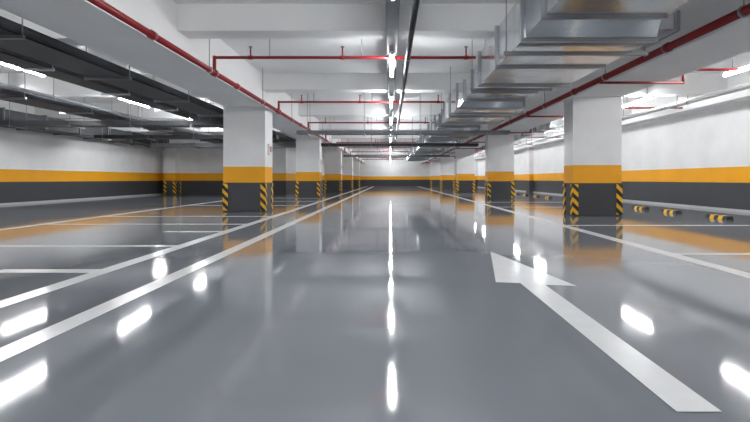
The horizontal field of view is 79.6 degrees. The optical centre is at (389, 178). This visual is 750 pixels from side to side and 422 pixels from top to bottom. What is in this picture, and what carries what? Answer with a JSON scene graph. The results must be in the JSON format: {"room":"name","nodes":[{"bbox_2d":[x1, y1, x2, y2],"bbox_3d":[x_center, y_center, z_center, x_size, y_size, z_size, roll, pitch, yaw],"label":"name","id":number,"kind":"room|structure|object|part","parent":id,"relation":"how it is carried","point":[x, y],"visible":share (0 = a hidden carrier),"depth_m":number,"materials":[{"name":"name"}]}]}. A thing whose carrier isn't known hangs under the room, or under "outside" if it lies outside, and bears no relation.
{"room":"parking garage","nodes":[
{"label":"parking garage","id":0,"kind":"room"},
{"bbox_2d":[0,100,161,202],"bbox_3d":[-11.550,-0.827,8.250,0.300,3.200,28.500,0,0,0],"label":"wall","id":1,"kind":"structure","parent":0,"point":[34,165],"depth_m":15.96,"materials":[{"name":"white paint"}]},
{"bbox_2d":[0,193,162,204],"bbox_3d":[-11.385,0.743,8.250,0.030,0.060,28.500,0,0,0],"label":"baseboard","id":2,"kind":"structure","parent":1,"relation":"attached to","point":[14,203],"depth_m":16.04,"materials":[{"name":"grey paint"}]},
{"bbox_2d":[162,133,286,193],"bbox_3d":[-8.450,-0.827,22.650,6.500,3.200,0.300,0,0,0],"label":"wall","id":3,"kind":"structure","parent":0,"point":[201,169],"depth_m":22.50,"materials":[{"name":"white paint"}]},
{"bbox_2d":[287,148,324,193],"bbox_3d":[-5.350,-0.827,36.400,0.300,3.200,27.200,0,0,0],"label":"wall","id":4,"kind":"structure","parent":0,"point":[291,152],"depth_m":24.00,"materials":[{"name":"white paint"}]},
{"bbox_2d":[0,186,749,421],"bbox_3d":[-1.600,0.873,22.000,20.200,0.200,56.600,0,0,0],"label":"floor","id":5,"kind":"structure","parent":0,"point":[382,303],"depth_m":2.61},
{"bbox_2d":[0,269,99,272],"bbox_3d":[-2.888,0.772,3.780,0.825,0.002,0.140,0,0,0],"label":"parking line","id":6,"kind":"object","parent":5,"relation":"on","point":[3,270],"visible":1,"depth_m":3.79,"materials":[{"name":"paint"}]},
{"bbox_2d":[0,245,176,246],"bbox_3d":[-4.178,0.772,5.190,3.405,0.002,0.100,0,0,0],"label":"parking line","id":7,"kind":"object","parent":5,"relation":"on","point":[0,245],"visible":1,"depth_m":5.22,"materials":[{"name":"paint"}]},
{"bbox_2d":[0,201,218,229],"bbox_3d":[-5.940,0.772,6.050,0.120,0.002,23.900,0,0,0],"label":"parking line","id":8,"kind":"object","parent":5,"relation":"on","point":[215,201],"visible":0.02,"depth_m":8.79,"materials":[{"name":"paint"}]},
{"bbox_2d":[164,141,180,194],"bbox_3d":[-10.725,-0.527,22.200,0.550,2.600,0.600,0,0,0],"label":"concrete column","id":9,"kind":"structure","parent":5,"relation":"on","point":[172,156],"depth_m":21.90,"materials":[{"name":"white paint"}]},
{"bbox_2d":[164,181,180,193],"bbox_3d":[-10.725,0.425,22.200,0.574,0.635,0.632,0,0,0],"label":"guard","id":10,"kind":"object","parent":9,"relation":"attached to","point":[174,182],"visible":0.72,"depth_m":21.89,"materials":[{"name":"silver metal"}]},
{"bbox_2d":[0,186,366,307],"bbox_3d":[-2.400,0.772,20.550,0.140,0.002,52.900,0,0,0],"label":"lane line","id":11,"kind":"object","parent":5,"relation":"on","point":[12,300],"visible":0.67,"depth_m":3.88,"materials":[{"name":"paint"}]},
{"bbox_2d":[0,186,373,361],"bbox_3d":[-1.712,0.772,20.550,0.135,0.002,52.900,0,0,0],"label":"lane line","id":12,"kind":"object","parent":5,"relation":"on","point":[14,348],"visible":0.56,"depth_m":2.79,"materials":[{"name":"paint"}]},
{"bbox_2d":[104,216,269,216],"bbox_3d":[-4.178,0.772,9.300,3.405,0.002,0.100,0,0,0],"label":"bay line","id":13,"kind":"object","parent":5,"relation":"on","point":[104,216],"visible":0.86,"depth_m":9.25,"materials":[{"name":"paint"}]},
{"bbox_2d":[165,231,221,231],"bbox_3d":[-2.888,0.772,6.600,0.825,0.002,0.140,0,0,0],"label":"bay line","id":14,"kind":"object","parent":5,"relation":"on","point":[165,231],"visible":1,"depth_m":6.61,"materials":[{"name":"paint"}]},
{"bbox_2d":[223,106,271,211],"bbox_3d":[-3.435,-0.472,10.930,0.990,2.490,0.660,0,0,0],"label":"concrete column","id":15,"kind":"structure","parent":5,"relation":"on","point":[247,130],"depth_m":10.60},
{"bbox_2d":[222,183,272,210],"bbox_3d":[-3.435,0.425,10.930,1.014,0.635,0.692,0,0,0],"label":"guard","id":16,"kind":"object","parent":15,"relation":"attached to","point":[263,187],"visible":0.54,"depth_m":10.59,"materials":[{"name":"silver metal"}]},
{"bbox_2d":[268,144,271,154],"bbox_3d":[-2.913,-0.712,10.910,0.055,0.270,0.220,0,0,0],"label":"box","id":17,"kind":"object","parent":15,"relation":"attached to","point":[269,145],"visible":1,"depth_m":10.83,"materials":[{"name":"white"}]},
{"bbox_2d":[296,138,321,196],"bbox_3d":[-3.435,-0.472,19.130,0.990,2.490,0.660,0,0,0],"label":"concrete column","id":18,"kind":"structure","parent":5,"relation":"on","point":[308,150],"depth_m":18.80,"materials":[{"name":"white paint"}]},
{"bbox_2d":[296,182,319,196],"bbox_3d":[-3.435,0.425,19.130,1.014,0.635,0.692,0,0,0],"label":"guard","id":19,"kind":"object","parent":18,"relation":"attached to","point":[297,183],"visible":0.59,"depth_m":18.79,"materials":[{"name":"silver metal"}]},
{"bbox_2d":[325,150,341,191],"bbox_3d":[-3.435,-0.472,27.330,0.990,2.490,0.660,0,0,0],"label":"concrete column","id":20,"kind":"structure","parent":5,"relation":"on","point":[333,158],"depth_m":27.00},
{"bbox_2d":[324,181,340,190],"bbox_3d":[-3.435,0.425,27.330,1.014,0.635,0.692,0,0,0],"label":"guard","id":21,"kind":"object","parent":20,"relation":"attached to","point":[324,181],"visible":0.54,"depth_m":26.99,"materials":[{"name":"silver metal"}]},
{"bbox_2d":[342,157,352,188],"bbox_3d":[-3.435,-0.472,35.530,0.990,2.490,0.660,0,0,0],"label":"concrete column","id":22,"kind":"structure","parent":5,"relation":"on","point":[347,172],"depth_m":35.20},
{"bbox_2d":[353,161,359,186],"bbox_3d":[-3.435,-0.472,43.730,0.990,2.490,0.660,0,0,0],"label":"concrete column","id":23,"kind":"structure","parent":5,"relation":"on","point":[356,164],"depth_m":43.40,"materials":[{"name":"white paint"}]},
{"bbox_2d":[430,161,439,186],"bbox_3d":[4.330,-0.472,42.250,1.020,2.490,0.500,0,0,0],"label":"concrete column","id":24,"kind":"structure","parent":5,"relation":"on","point":[434,165],"depth_m":42.00,"materials":[{"name":"white paint"}]},
{"bbox_2d":[440,157,453,188],"bbox_3d":[4.330,-0.472,34.100,1.020,2.490,0.500,0,0,0],"label":"concrete column","id":25,"kind":"structure","parent":5,"relation":"on","point":[446,163],"depth_m":33.85,"materials":[{"name":"white paint"}]},
{"bbox_2d":[440,180,454,188],"bbox_3d":[4.330,0.425,34.100,1.044,0.635,0.532,0,0,0],"label":"guard","id":26,"kind":"object","parent":25,"relation":"attached to","point":[440,180],"visible":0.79,"depth_m":33.84,"materials":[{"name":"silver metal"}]},
{"bbox_2d":[456,149,474,192],"bbox_3d":[4.330,-0.472,25.950,1.020,2.490,0.500,0,0,0],"label":"concrete column","id":27,"kind":"structure","parent":5,"relation":"on","point":[465,158],"depth_m":25.70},
{"bbox_2d":[455,181,474,191],"bbox_3d":[4.330,0.425,25.950,1.044,0.635,0.532,0,0,0],"label":"guard","id":28,"kind":"object","parent":27,"relation":"attached to","point":[456,182],"visible":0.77,"depth_m":25.69,"materials":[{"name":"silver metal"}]},
{"bbox_2d":[485,135,513,198],"bbox_3d":[4.330,-0.472,17.800,1.020,2.490,0.500,0,0,0],"label":"concrete column","id":29,"kind":"structure","parent":5,"relation":"on","point":[499,149],"depth_m":17.55,"materials":[{"name":"white paint"}]},
{"bbox_2d":[485,182,513,197],"bbox_3d":[4.330,0.425,17.800,1.044,0.635,0.532,0,0,0],"label":"guard","id":30,"kind":"object","parent":29,"relation":"attached to","point":[488,183],"visible":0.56,"depth_m":17.54,"materials":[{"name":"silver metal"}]},
{"bbox_2d":[417,186,749,277],"bbox_3d":[2.875,0.772,20.550,0.150,0.002,52.900,0,0,0],"label":"lane line","id":31,"kind":"object","parent":5,"relation":"on","point":[704,263],"visible":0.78,"depth_m":5.07,"materials":[{"name":"paint"}]},
{"bbox_2d":[564,97,621,215],"bbox_3d":[4.330,-0.472,9.650,1.020,2.490,0.500,0,0,0],"label":"concrete column","id":32,"kind":"structure","parent":5,"relation":"on","point":[592,125],"depth_m":9.40,"materials":[{"name":"white paint"}]},
{"bbox_2d":[563,184,622,214],"bbox_3d":[4.330,0.425,9.650,1.044,0.635,0.532,0,0,0],"label":"guard","id":33,"kind":"object","parent":32,"relation":"attached to","point":[573,187],"visible":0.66,"depth_m":9.39,"materials":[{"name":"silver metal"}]},
{"bbox_2d":[490,251,721,411],"bbox_3d":[1.067,0.770,3.145,0.555,0.001,3.310,0,0,0],"label":"direction arrow","id":34,"kind":"object","parent":5,"relation":"on","point":[680,397],"visible":1,"depth_m":2.13,"materials":[{"name":"paint"}]},
{"bbox_2d":[632,206,648,209],"bbox_3d":[6.400,0.738,11.500,0.150,0.070,0.560,0,0,0],"label":"wheel stop","id":35,"kind":"object","parent":5,"relation":"on","point":[633,207],"visible":0.94,"depth_m":11.40,"materials":[{"name":"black rubber"}]},
{"bbox_2d":[568,225,749,225],"bbox_3d":[4.478,0.772,7.500,3.045,0.002,0.100,0,0,0],"label":"bay line","id":36,"kind":"object","parent":5,"relation":"on","point":[568,225],"visible":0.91,"depth_m":7.46,"materials":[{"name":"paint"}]},
{"bbox_2d":[661,209,681,213],"bbox_3d":[6.400,0.738,10.250,0.150,0.070,0.560,0,0,0],"label":"wheel stop","id":37,"kind":"object","parent":5,"relation":"on","point":[662,210],"visible":0.96,"depth_m":10.14,"materials":[{"name":"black rubber"}]},
{"bbox_2d":[675,253,749,254],"bbox_3d":[4.478,0.772,4.640,3.045,0.002,0.100,0,0,0],"label":"parking line","id":38,"kind":"object","parent":5,"relation":"on","point":[675,253],"visible":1,"depth_m":4.66,"materials":[{"name":"paint"}]},
{"bbox_2d":[705,214,733,219],"bbox_3d":[6.400,0.738,8.750,0.150,0.070,0.560,0,0,0],"label":"wheel stop","id":39,"kind":"object","parent":5,"relation":"on","point":[722,217],"visible":0.91,"depth_m":8.67,"materials":[{"name":"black rubber"}]},
{"bbox_2d":[0,0,749,119],"bbox_3d":[-1.600,-2.527,22.000,20.200,0.200,56.600,0,0,0],"label":"ceiling","id":40,"kind":"structure","parent":0,"point":[278,47],"depth_m":9.06,"materials":[{"name":"paint"}]},
{"bbox_2d":[0,62,17,68],"bbox_3d":[-6.100,-1.806,7.173,0.060,0.031,0.320,0,0,0],"label":"recessed light","id":41,"kind":"object","parent":40,"relation":"in","point":[0,62],"depth_m":7.17,"materials":[{"name":"white plastic"}]},
{"bbox_2d":[25,71,45,76],"bbox_3d":[-6.100,-1.806,7.711,0.060,0.032,0.435,0,0,0],"label":"recessed light","id":42,"kind":"object","parent":40,"relation":"in","point":[25,71],"depth_m":7.74,"materials":[{"name":"white plastic"}]},
{"bbox_2d":[0,107,168,146],"bbox_3d":[-10.925,-1.717,7.800,0.920,0.450,27.200,0,0,0],"label":"ventilation duct","id":43,"kind":"object","parent":40,"relation":"hanging from","point":[88,132],"visible":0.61,"depth_m":15.20,"materials":[{"name":"silver metal"}]},
{"bbox_2d":[0,75,209,134],"bbox_3d":[-6.050,-2.056,7.050,2.184,0.742,25.900,0,0,0],"label":"conduit pipe","id":44,"kind":"object","parent":40,"relation":"hanging from","point":[53,96],"visible":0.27,"depth_m":10.02,"materials":[{"name":"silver metal"}]},
{"bbox_2d":[0,71,222,142],"bbox_3d":[-7.750,-2.012,7.800,0.820,0.830,27.400,0,0,0],"label":"cable tray","id":45,"kind":"object","parent":40,"relation":"hanging from","point":[6,94],"visible":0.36,"depth_m":10.69,"materials":[{"name":"silver metal"}]},
{"bbox_2d":[0,97,222,128],"bbox_3d":[-7.200,-1.902,12.200,6.400,1.050,0.600,0,0,0],"label":"duct","id":46,"kind":"object","parent":40,"relation":"hanging from","point":[23,124],"visible":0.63,"depth_m":11.95,"materials":[{"name":"silver metal"}]},
{"bbox_2d":[117,97,149,107],"bbox_3d":[-6.100,-2.113,10.750,0.060,0.628,1.310,0,0,0],"label":"fluorescent light","id":47,"kind":"object","parent":40,"relation":"hanging from","point":[117,97],"visible":0.3,"depth_m":10.63,"materials":[{"name":"white plastic"}]},
{"bbox_2d":[0,47,278,142],"bbox_3d":[-5.525,-2.052,7.800,0.570,0.750,27.400,0,0,0],"label":"cable tray","id":48,"kind":"object","parent":40,"relation":"hanging from","point":[24,63],"visible":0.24,"depth_m":8.05,"materials":[{"name":"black metal"}]},
{"bbox_2d":[0,16,295,142],"bbox_3d":[-4.400,-1.982,7.800,0.720,0.890,27.400,0,0,0],"label":"cable tray","id":49,"kind":"object","parent":40,"relation":"hanging from","point":[15,37],"visible":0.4,"depth_m":6.51,"materials":[{"name":"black metal"}]},
{"bbox_2d":[0,0,363,163],"bbox_3d":[-3.435,-2.072,22.000,0.990,0.710,56.000,0,0,0],"label":"ceiling beam","id":50,"kind":"structure","parent":40,"relation":"attached to","point":[83,22],"depth_m":6.21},
{"bbox_2d":[94,127,278,140],"bbox_3d":[-7.200,-1.902,16.000,6.400,1.050,0.500,0,0,0],"label":"duct","id":51,"kind":"object","parent":40,"relation":"hanging from","point":[103,137],"visible":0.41,"depth_m":15.80,"materials":[{"name":"silver metal"}]},
{"bbox_2d":[151,133,295,148],"bbox_3d":[-7.200,-1.887,19.800,6.400,1.080,0.600,0,0,0],"label":"duct","id":52,"kind":"object","parent":40,"relation":"hanging from","point":[156,145],"visible":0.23,"depth_m":19.55,"materials":[{"name":"silver metal"}]},
{"bbox_2d":[0,4,513,45],"bbox_3d":[-1.825,-2.187,6.400,19.150,0.480,0.360,0,0,0],"label":"crossbeam","id":53,"kind":"object","parent":40,"relation":"attached to","point":[195,21],"depth_m":6.22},
{"bbox_2d":[34,103,631,119],"bbox_3d":[-1.825,-2.187,14.600,19.150,0.480,0.360,0,0,0],"label":"crossbeam","id":54,"kind":"object","parent":40,"relation":"attached to","point":[314,109],"depth_m":14.42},
{"bbox_2d":[113,120,563,132],"bbox_3d":[-1.825,-2.187,18.700,19.150,0.480,0.360,0,0,0],"label":"crossbeam","id":55,"kind":"object","parent":40,"relation":"attached to","point":[328,126],"depth_m":18.52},
{"bbox_2d":[0,73,727,96],"bbox_3d":[-1.825,-2.187,10.500,19.150,0.480,0.360,0,0,0],"label":"crossbeam","id":56,"kind":"object","parent":40,"relation":"attached to","point":[696,84],"depth_m":10.32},
{"bbox_2d":[385,0,399,158],"bbox_3d":[0.030,-1.913,21.950,0.160,0.228,55.500,0,0,0],"label":"lamp trunking","id":57,"kind":"object","parent":40,"relation":"attached to","point":[392,6],"depth_m":6.66,"materials":[{"name":"white metal"}]},
{"bbox_3d":[0.030,-1.881,10.800,0.060,0.163,1.310,0,0,0],"label":"fluorescent light","id":58,"kind":"part","parent":57,"relation":"part of","materials":[{"name":"white plastic"}]},
{"bbox_3d":[0.030,-1.881,7.350,0.060,0.163,1.310,0,0,0],"label":"fluorescent light","id":59,"kind":"part","parent":57,"relation":"part of","materials":[{"name":"white plastic"}]},
{"bbox_2d":[343,153,449,157],"bbox_3d":[0.375,-1.822,25.800,6.050,1.210,0.500,0,0,0],"label":"duct","id":60,"kind":"object","parent":40,"relation":"hanging from","point":[433,155],"visible":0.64,"depth_m":25.60,"materials":[{"name":"silver metal"}]},
{"bbox_2d":[321,117,477,147],"bbox_3d":[0.375,-1.822,17.500,6.050,1.210,0.500,0,0,0],"label":"duct","id":61,"kind":"object","parent":40,"relation":"hanging from","point":[371,144],"visible":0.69,"depth_m":17.30,"materials":[{"name":"silver metal"}]},
{"bbox_2d":[296,93,509,135],"bbox_3d":[0.375,-1.832,12.900,6.050,1.190,0.450,0,0,0],"label":"duct","id":62,"kind":"object","parent":40,"relation":"hanging from","point":[299,132],"visible":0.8,"depth_m":12.73,"materials":[{"name":"silver metal"}]},
{"bbox_2d":[395,0,419,142],"bbox_3d":[0.270,-2.103,9.050,0.094,0.647,29.900,0,0,0],"label":"drain pipe","id":63,"kind":"object","parent":40,"relation":"hanging from","point":[415,5],"visible":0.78,"depth_m":6.42,"materials":[{"name":"grey metal"}]},
{"bbox_2d":[287,133,543,140],"bbox_3d":[1.275,-2.187,22.800,12.950,0.480,0.360,0,0,0],"label":"crossbeam","id":64,"kind":"object","parent":40,"relation":"attached to","point":[541,134],"depth_m":22.62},
{"bbox_2d":[87,0,749,163],"bbox_3d":[2.386,-2.016,22.000,10.428,0.822,55.800,0,0,0],"label":"pipe","id":65,"kind":"object","parent":40,"relation":"hanging from","point":[743,11],"visible":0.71,"depth_m":7.09,"materials":[{"name":"red metal"}]},
{"bbox_2d":[454,118,562,158],"bbox_3d":[5.175,-1.997,31.000,0.590,0.860,34.000,0,0,0],"label":"ventilation duct","id":66,"kind":"object","parent":40,"relation":"hanging from","point":[558,123],"visible":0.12,"depth_m":15.41,"materials":[{"name":"metal"}]},
{"bbox_2d":[407,0,688,160],"bbox_3d":[2.340,-1.902,16.325,2.120,1.050,41.850,0,0,0],"label":"ventilation duct","id":67,"kind":"object","parent":40,"relation":"hanging from","point":[538,44],"visible":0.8,"depth_m":5.30,"materials":[{"name":"metal"}]},
{"bbox_2d":[424,0,749,163],"bbox_3d":[4.330,-2.072,22.000,1.020,0.710,56.000,0,0,0],"label":"ceiling beam","id":68,"kind":"structure","parent":40,"relation":"attached to","point":[730,40],"depth_m":6.70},
{"bbox_2d":[454,82,749,162],"bbox_3d":[6.825,-2.082,21.950,0.330,0.690,55.700,0,0,0],"label":"conduit pipe","id":69,"kind":"object","parent":40,"relation":"hanging from","point":[687,101],"visible":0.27,"depth_m":10.68,"materials":[{"name":"white metal"}]},
{"bbox_2d":[475,71,749,159],"bbox_3d":[7.975,-2.112,22.000,0.450,0.630,56.000,0,0,0],"label":"ceiling beam","id":70,"kind":"structure","parent":40,"relation":"attached to","point":[743,77],"depth_m":12.32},
{"bbox_2d":[622,94,653,107],"bbox_3d":[5.900,-2.113,10.750,0.060,0.628,1.310,0,0,0],"label":"fluorescent light","id":71,"kind":"object","parent":40,"relation":"hanging from","point":[649,97],"visible":0.75,"depth_m":10.67,"materials":[{"name":"white plastic"}]},
{"bbox_2d":[722,57,749,76],"bbox_3d":[5.900,-2.113,7.300,0.060,0.628,1.310,0,0,0],"label":"fluorescent light","id":72,"kind":"object","parent":40,"relation":"hanging from","point":[744,67],"visible":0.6,"depth_m":7.60,"materials":[{"name":"white plastic"}]},
{"bbox_2d":[322,148,484,150],"bbox_3d":[1.275,-2.187,31.000,12.950,0.480,0.360,0,0,0],"label":"crossbeam","id":73,"kind":"object","parent":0,"point":[347,148],"depth_m":30.82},
{"bbox_2d":[323,149,484,153],"bbox_3d":[1.275,-2.187,35.100,12.950,0.480,0.360,0,0,0],"label":"crossbeam","id":74,"kind":"object","parent":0,"point":[483,152],"depth_m":34.92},
{"bbox_2d":[360,160,455,185],"bbox_3d":[1.500,-0.827,50.150,14.000,3.200,0.300,0,0,0],"label":"wall","id":75,"kind":"structure","parent":0,"point":[373,172],"depth_m":50.00,"materials":[{"name":"white paint"}]},
{"bbox_2d":[362,158,455,159],"bbox_3d":[1.275,-2.187,47.400,12.950,0.480,0.360,0,0,0],"label":"crossbeam","id":76,"kind":"object","parent":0,"point":[362,158],"depth_m":47.21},
{"bbox_2d":[356,153,478,156],"bbox_3d":[1.275,-2.187,39.200,12.950,0.480,0.360,0,0,0],"label":"crossbeam","id":77,"kind":"object","parent":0,"point":[356,153],"depth_m":39.02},
{"bbox_2d":[341,139,519,145],"bbox_3d":[1.275,-2.187,26.900,12.950,0.480,0.360,0,0,0],"label":"crossbeam","id":78,"kind":"object","parent":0,"point":[342,140],"depth_m":26.72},
{"bbox_2d":[475,160,477,186],"bbox_3d":[8.075,-0.512,42.300,0.250,2.570,0.600,0,0,0],"label":"pilaster","id":79,"kind":"object","parent":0,"point":[476,161],"visible":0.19,"depth_m":42.00,"materials":[{"name":"white paint"}]},
{"bbox_2d":[526,148,533,192],"bbox_3d":[8.075,-0.512,26.000,0.250,2.570,0.600,0,0,0],"label":"pilaster","id":80,"kind":"object","parent":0,"point":[529,151],"visible":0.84,"depth_m":25.70,"materials":[{"name":"white paint"}]},
{"bbox_2d":[478,100,749,209],"bbox_3d":[8.350,-0.827,22.000,0.300,3.200,56.000,0,0,0],"label":"wall","id":81,"kind":"structure","parent":0,"point":[700,158],"depth_m":12.70,"materials":[{"name":"white paint"}]},
{"bbox_2d":[480,187,749,212],"bbox_3d":[8.185,0.743,22.000,0.030,0.060,56.000,0,0,0],"label":"baseboard","id":82,"kind":"structure","parent":81,"relation":"attached to","point":[670,204],"depth_m":12.60,"materials":[{"name":"grey paint"}]}
]}

